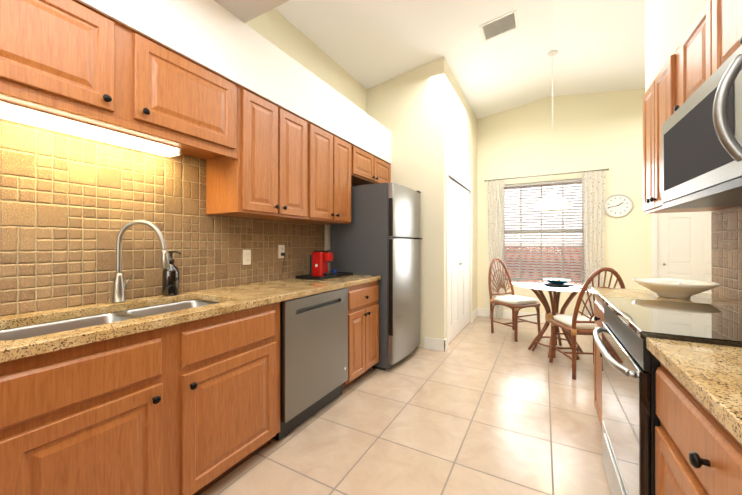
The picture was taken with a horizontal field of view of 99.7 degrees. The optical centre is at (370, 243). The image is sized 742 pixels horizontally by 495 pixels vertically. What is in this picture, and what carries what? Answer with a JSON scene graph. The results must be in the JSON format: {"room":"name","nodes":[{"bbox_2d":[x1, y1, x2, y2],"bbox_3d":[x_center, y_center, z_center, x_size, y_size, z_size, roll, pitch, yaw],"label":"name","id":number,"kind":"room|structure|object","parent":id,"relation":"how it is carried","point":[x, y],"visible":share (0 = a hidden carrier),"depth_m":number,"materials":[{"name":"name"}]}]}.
{"room":"kitchen and dining room","nodes":[
{"label":"kitchen and dining room","id":0,"kind":"room"},
{"bbox_2d":[77,0,391,163],"bbox_3d":[-1.409,-1.184,1.211,0.355,0.398,6.250,0,0,29],"label":"soffit","id":1,"kind":"structure","parent":0,"point":[214,36],"depth_m":1.97,"materials":[{"name":"white paint"}]},
{"bbox_2d":[214,0,289,22],"bbox_3d":[-0.804,-1.961,-0.359,2.930,1.150,4.080,0,0,29],"label":"ceiling","id":2,"kind":"structure","parent":0,"point":[244,11],"depth_m":1.82,"materials":[{"name":"white paint"}]},
{"bbox_2d":[245,9,366,271],"bbox_3d":[-1.087,-0.656,2.306,0.140,3.750,8.480,0,0,29],"label":"wall","id":3,"kind":"structure","parent":0,"point":[276,28],"depth_m":3.05,"materials":[{"name":"beige paint"}]},
{"bbox_2d":[0,0,131,128],"bbox_3d":[-1.397,-0.774,1.223,0.337,0.421,0.605,0,0,29],"label":"upper cabinet","id":4,"kind":"object","parent":3,"relation":"attached to","point":[69,59],"depth_m":1.24,"materials":[{"name":"brown wood"}]},
{"bbox_2d":[0,100,180,157],"bbox_3d":[-1.346,-0.540,1.540,0.117,0.040,0.750,0,0,29],"label":"under-cabinet light","id":5,"kind":"object","parent":4,"relation":"attached to","point":[25,115],"visible":1,"depth_m":1.46,"materials":[{"name":"white plastic"}]},
{"bbox_2d":[0,118,324,315],"bbox_3d":[-1.294,-0.132,1.773,0.012,0.900,3.350,0,0,29],"label":"backsplash","id":6,"kind":"structure","parent":3,"relation":"attached to","point":[71,206],"depth_m":1.62,"materials":[{"name":"tile"}]},
{"bbox_2d":[243,250,250,264],"bbox_3d":[-0.944,0.104,2.385,0.008,0.114,0.072,0,0,29],"label":"electrical outlet","id":7,"kind":"object","parent":6,"relation":"attached to","point":[246,257],"visible":1,"depth_m":2.38,"materials":[{"name":"white plastic"}]},
{"bbox_2d":[278,245,284,264],"bbox_3d":[-0.775,0.098,2.658,0.041,0.162,0.069,0,0,29],"label":"electrical outlet","id":8,"kind":"object","parent":6,"relation":"attached to","point":[281,251],"visible":1,"depth_m":2.65,"materials":[{"name":"white plastic"}]},
{"bbox_2d":[108,29,243,159],"bbox_3d":[-1.105,-0.773,1.753,0.337,0.421,0.604,0,0,29],"label":"upper cabinet","id":9,"kind":"object","parent":3,"relation":"attached to","point":[177,101],"depth_m":1.64,"materials":[{"name":"brown wood"}]},
{"bbox_2d":[206,88,311,220],"bbox_3d":[-0.801,-0.589,2.304,0.337,0.786,0.651,0,0,29],"label":"upper cabinet","id":10,"kind":"object","parent":3,"relation":"attached to","point":[264,158],"depth_m":2.13,"materials":[{"name":"brown wood"}]},
{"bbox_2d":[288,123,355,224],"bbox_3d":[-0.487,-0.588,2.873,0.337,0.786,0.650,0,0,29],"label":"upper cabinet","id":11,"kind":"object","parent":3,"relation":"attached to","point":[333,157],"depth_m":2.77,"materials":[{"name":"brown wood"}]},
{"bbox_2d":[356,146,389,185],"bbox_3d":[-0.114,-0.829,3.551,0.337,0.301,0.892,0,0,29],"label":"upper cabinet","id":12,"kind":"object","parent":3,"relation":"attached to","point":[370,169],"depth_m":3.43,"materials":[{"name":"brown wood"}]},
{"bbox_2d":[367,62,430,347],"bbox_3d":[0.359,-0.653,3.884,0.870,3.750,0.140,0,0,29],"label":"wall","id":13,"kind":"structure","parent":0,"point":[425,115],"depth_m":3.71,"materials":[{"name":"beige paint"}]},
{"bbox_2d":[200,316,610,494],"bbox_3d":[1.358,1.256,0.897,6.300,0.080,8.780,0,0,29],"label":"floor","id":14,"kind":"structure","parent":0,"point":[477,407],"depth_m":2.02,"materials":[{"name":"tile"}]},
{"bbox_2d":[0,324,179,494],"bbox_3d":[-1.317,0.780,1.073,0.615,0.874,0.896,0,0,29],"label":"base cabinet","id":15,"kind":"object","parent":14,"relation":"on","point":[101,417],"depth_m":1.09,"materials":[{"name":"brown wood"}]},
{"bbox_2d":[180,302,279,494],"bbox_3d":[-0.948,0.781,1.742,0.615,0.874,0.632,0,0,29],"label":"base cabinet","id":16,"kind":"object","parent":14,"relation":"on","point":[190,408],"depth_m":1.54,"materials":[{"name":"brown wood"}]},
{"bbox_2d":[0,274,380,362],"bbox_3d":[-0.852,0.431,1.902,0.631,0.254,2.796,0,0,29],"label":"countertop","id":17,"kind":"structure","parent":16,"relation":"on","point":[25,335],"depth_m":1.46,"materials":[{"name":"stone"}]},
{"bbox_2d":[111,220,169,302],"bbox_3d":[-1.225,0.089,1.645,0.273,0.427,0.185,0,0,29],"label":"faucet","id":18,"kind":"object","parent":17,"relation":"on","point":[119,288],"visible":1,"depth_m":1.62,"materials":[{"name":"silver metal"}]},
{"bbox_2d":[162,251,180,295],"bbox_3d":[-1.167,0.173,1.834,0.104,0.261,0.086,0,0,29],"label":"soap dispenser","id":19,"kind":"object","parent":17,"relation":"on","point":[170,280],"visible":0.88,"depth_m":1.81,"materials":[{"name":"black"}]},
{"bbox_2d":[296,271,352,279],"bbox_3d":[-0.417,0.293,2.888,0.270,0.024,0.510,0,0,29],"label":"tray","id":20,"kind":"object","parent":17,"relation":"on","point":[338,274],"visible":0.85,"depth_m":2.76,"materials":[{"name":"black plastic"}]},
{"bbox_2d":[310,249,336,275],"bbox_3d":[-0.418,0.173,2.888,0.221,0.239,0.223,0,0,29],"label":"coffee machine","id":21,"kind":"object","parent":20,"relation":"on","point":[320,260],"visible":0.98,"depth_m":2.80,"materials":[{"name":"red plastic"}]},
{"bbox_2d":[271,288,347,440],"bbox_3d":[-0.613,0.785,2.324,0.610,0.868,0.687,0,0,29],"label":"dishwasher","id":22,"kind":"object","parent":14,"relation":"on","point":[313,353],"visible":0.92,"depth_m":2.10,"materials":[{"name":"silver metal"}]},
{"bbox_2d":[342,281,378,390],"bbox_3d":[-0.305,0.783,2.878,0.646,0.874,0.557,0,0,29],"label":"base cabinet","id":23,"kind":"object","parent":14,"relation":"on","point":[363,331],"visible":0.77,"depth_m":2.70,"materials":[{"name":"brown wood"}]},
{"bbox_2d":[330,183,421,369],"bbox_3d":[0.083,0.312,3.445,0.748,1.818,0.761,0,0,29],"label":"fridge","id":24,"kind":"object","parent":14,"relation":"on","point":[379,235],"visible":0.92,"depth_m":3.08,"materials":[{"name":"silver metal"}]},
{"bbox_2d":[488,258,540,341],"bbox_3d":[1.914,0.715,4.195,0.649,1.018,0.638,0,0,29],"label":"dining chair","id":25,"kind":"object","parent":14,"relation":"on","point":[513,302],"visible":1,"depth_m":4.19,"materials":[{"name":"wicker"}]},
{"bbox_2d":[511,280,601,359],"bbox_3d":[2.091,0.849,3.554,0.916,0.762,0.916,0,0,29],"label":"dining table","id":26,"kind":"object","parent":14,"relation":"on","point":[574,289],"visible":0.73,"depth_m":3.49,"materials":[{"name":"wicker"}]},
{"bbox_2d":[541,278,573,285],"bbox_3d":[2.133,0.437,3.589,0.336,0.060,0.336,0,0,29],"label":"plate","id":27,"kind":"object","parent":26,"relation":"on","point":[556,282],"visible":1,"depth_m":3.53,"materials":[{"name":"teal ceramic"}]},
{"bbox_2d":[549,267,625,379],"bbox_3d":[2.036,0.713,2.975,0.594,1.018,0.628,0,0,29],"label":"dining chair","id":28,"kind":"object","parent":14,"relation":"on","point":[574,324],"visible":0.71,"depth_m":2.80,"materials":[{"name":"wicker"}]},
{"bbox_2d":[594,299,604,427],"bbox_3d":[1.671,0.781,1.792,0.646,0.874,0.572,0,0,29],"label":"base cabinet","id":29,"kind":"object","parent":14,"relation":"on","point":[598,312],"visible":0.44,"depth_m":2.00,"materials":[{"name":"brown wood"}]},
{"bbox_2d":[591,287,741,305],"bbox_3d":[1.680,0.323,1.793,0.631,0.038,0.584,0,0,29],"label":"countertop","id":30,"kind":"structure","parent":29,"relation":"on","point":[598,293],"depth_m":1.80,"materials":[{"name":"stone"}]},
{"bbox_2d":[632,278,720,298],"bbox_3d":[1.730,0.259,1.791,0.366,0.088,0.366,0,0,29],"label":"serving bowl","id":31,"kind":"object","parent":30,"relation":"on","point":[675,288],"visible":1,"depth_m":1.74,"materials":[{"name":"beige ceramic"}]},
{"bbox_2d":[593,297,741,494],"bbox_3d":[1.316,0.624,1.220,0.709,1.185,0.766,0,0,29],"label":"range","id":32,"kind":"object","parent":14,"relation":"on","point":[631,363],"visible":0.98,"depth_m":1.18,"materials":[{"name":"silver metal"}]},
{"bbox_2d":[655,363,741,494],"bbox_3d":[0.985,0.778,0.515,0.615,0.874,0.779,0,0,29],"label":"base cabinet","id":33,"kind":"object","parent":14,"relation":"on","point":[698,447],"visible":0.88,"depth_m":0.71,"materials":[{"name":"brown wood"}]},
{"bbox_2d":[646,337,741,443],"bbox_3d":[0.664,0.319,-0.051,0.631,0.038,2.086,0,0,29],"label":"countertop","id":34,"kind":"structure","parent":33,"relation":"on","point":[708,377],"depth_m":0.74,"materials":[{"name":"stone"}]},
{"bbox_2d":[431,57,476,339],"bbox_3d":[1.266,-0.652,4.463,0.120,3.750,2.030,0,0,29],"label":"wall","id":35,"kind":"structure","parent":0,"point":[453,121],"depth_m":3.61,"materials":[{"name":"beige paint"}]},
{"bbox_2d":[446,168,471,348],"bbox_3d":[1.218,0.178,4.236,0.015,2.090,1.430,0,0,29],"label":"door frame","id":36,"kind":"structure","parent":35,"relation":"attached to","point":[448,173],"depth_m":3.65,"materials":[{"name":"white wood"}]},
{"bbox_2d":[449,178,468,342],"bbox_3d":[1.199,0.206,4.247,0.061,2.010,1.302,0,0,29],"label":"pantry door","id":37,"kind":"structure","parent":35,"relation":"in","point":[458,258],"depth_m":4.20,"materials":[{"name":"white wood"}]},
{"bbox_2d":[472,308,478,321],"bbox_3d":[1.686,1.157,5.084,0.014,0.135,0.490,0,0,29],"label":"baseboard","id":38,"kind":"structure","parent":35,"relation":"attached to","point":[476,313],"depth_m":5.10,"materials":[{"name":"white"}]},
{"bbox_2d":[274,0,644,118],"bbox_3d":[2.406,-2.072,2.702,6.200,0.617,4.620,0,0,29],"label":"ceiling","id":39,"kind":"structure","parent":0,"point":[598,45],"depth_m":3.34,"materials":[{"name":"white paint"}]},
{"bbox_2d":[479,9,518,42],"bbox_3d":[1.302,-2.193,3.173,0.348,0.052,0.290,0,0,29],"label":"ceiling vent","id":40,"kind":"object","parent":39,"relation":"in","point":[500,26],"visible":1,"depth_m":3.16,"materials":[{"name":"white metal"}]},
{"bbox_2d":[534,50,571,209],"bbox_3d":[2.146,-1.336,3.700,0.396,1.841,0.396,0,0,29],"label":"pendant lamp","id":41,"kind":"object","parent":39,"relation":"hanging from","point":[552,201],"visible":1,"depth_m":3.67,"materials":[{"name":"white"}]},
{"bbox_2d":[477,89,650,314],"bbox_3d":[3.424,-0.651,4.547,5.880,3.750,0.200,0,0,29],"label":"wall","id":42,"kind":"structure","parent":0,"point":[597,131],"depth_m":4.64,"materials":[{"name":"beige paint"}]},
{"bbox_2d":[479,308,550,323],"bbox_3d":[2.790,1.156,4.770,2.250,0.135,0.014,0,0,29],"label":"baseboard","id":43,"kind":"structure","parent":42,"relation":"attached to","point":[484,312],"depth_m":4.99,"materials":[{"name":"white"}]},
{"bbox_2d":[503,182,584,282],"bbox_3d":[2.676,-0.168,4.918,1.230,1.595,0.190,0,0,29],"label":"window","id":44,"kind":"structure","parent":42,"relation":"in","point":[575,280],"depth_m":4.97,"materials":[{"name":"white"}]},
{"bbox_2d":[503,178,583,282],"bbox_3d":[2.671,-0.182,4.909,1.150,1.564,0.060,0,0,29],"label":"window blinds","id":45,"kind":"object","parent":44,"relation":"attached to","point":[535,184],"visible":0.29,"depth_m":4.89,"materials":[{"name":"grey plastic"}]},
{"bbox_2d":[484,168,608,181],"bbox_3d":[2.624,-1.038,4.815,1.670,0.040,0.102,0,0,29],"label":"curtain rod","id":46,"kind":"object","parent":42,"relation":"attached to","point":[607,169],"visible":1,"depth_m":4.73,"materials":[{"name":"silver metal"}]},
{"bbox_2d":[488,180,503,318],"bbox_3d":[2.034,0.093,5.099,0.258,2.234,0.067,0,0,29],"label":"curtain","id":47,"kind":"object","parent":46,"relation":"hanging from","point":[496,219],"visible":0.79,"depth_m":5.10,"materials":[{"name":"beige fabric"}]},
{"bbox_2d":[582,171,604,314],"bbox_3d":[3.179,0.091,4.469,0.272,2.234,0.061,0,0,29],"label":"curtain","id":48,"kind":"object","parent":46,"relation":"hanging from","point":[593,187],"visible":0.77,"depth_m":4.47,"materials":[{"name":"beige fabric"}]},
{"bbox_2d":[605,194,632,217],"bbox_3d":[3.467,-0.532,4.396,0.336,0.336,0.022,0,0,29],"label":"wall clock","id":49,"kind":"object","parent":42,"relation":"attached to","point":[618,205],"visible":0.96,"depth_m":4.39,"materials":[{"name":"white plastic"}]},
{"bbox_2d":[651,213,656,277],"bbox_3d":[4.187,0.177,4.003,0.920,2.090,0.015,0,0,29],"label":"door frame","id":50,"kind":"structure","parent":42,"relation":"attached to","point":[653,231],"depth_m":4.21,"materials":[{"name":"white wood"}]},
{"bbox_2d":[657,211,711,292],"bbox_3d":[4.197,0.205,4.021,0.792,2.010,0.072,0,0,29],"label":"back door","id":51,"kind":"structure","parent":42,"relation":"in","point":[683,245],"depth_m":4.08,"materials":[{"name":"white wood"}]},
{"bbox_2d":[645,0,737,210],"bbox_3d":[0.729,-0.661,-0.396,0.450,3.750,5.500,0,0,29],"label":"wall","id":52,"kind":"structure","parent":0,"point":[668,23],"depth_m":1.80,"materials":[{"name":"beige paint"}]},
{"bbox_2d":[675,8,702,110],"bbox_3d":[1.585,-0.800,1.316,0.337,0.405,0.343,0,0,29],"label":"upper cabinet","id":53,"kind":"object","parent":52,"relation":"attached to","point":[689,55],"depth_m":1.43,"materials":[{"name":"brown wood"}]},
{"bbox_2d":[643,53,735,213],"bbox_3d":[1.827,-0.602,1.754,0.337,0.800,0.654,0,0,29],"label":"upper cabinet","id":54,"kind":"object","parent":52,"relation":"attached to","point":[659,99],"depth_m":1.87,"materials":[{"name":"brown wood"}]},
{"bbox_2d":[703,0,741,82],"bbox_3d":[1.340,-0.801,0.872,0.337,0.405,0.671,0,0,29],"label":"upper cabinet","id":55,"kind":"object","parent":52,"relation":"attached to","point":[710,42],"depth_m":1.20,"materials":[{"name":"brown wood"}]},
{"bbox_2d":[662,45,741,208],"bbox_3d":[1.363,-0.385,1.054,0.475,0.422,1.006,0,0,29],"label":"over-the-range microwave","id":56,"kind":"object","parent":55,"relation":"attached to","point":[702,146],"visible":1,"depth_m":1.15,"materials":[{"name":"silver metal"}]},
{"bbox_2d":[711,206,741,300],"bbox_3d":[1.298,0.056,0.430,0.012,0.518,3.500,0,0,29],"label":"backsplash","id":57,"kind":"structure","parent":52,"relation":"attached to","point":[726,249],"depth_m":1.79,"materials":[{"name":"tile"}]},
{"label":"outside","id":58,"kind":"structure","parent":0,"visible":0},
{"bbox_2d":[505,245,581,279],"bbox_3d":[5.266,0.829,9.546,16.000,1.510,8.900,0,0,29],"label":"roof","id":59,"kind":"structure","parent":58,"point":[544,259],"depth_m":10.92,"materials":[{"name":"tile"}]},
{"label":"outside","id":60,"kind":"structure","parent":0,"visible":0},
{"bbox_2d":[505,184,581,242],"bbox_3d":[7.534,-3.008,13.670,24.000,9.500,0.300,0,0,29],"label":"sky","id":61,"kind":"structure","parent":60,"point":[543,214],"depth_m":13.56,"materials":[{"name":"white"}]}
]}

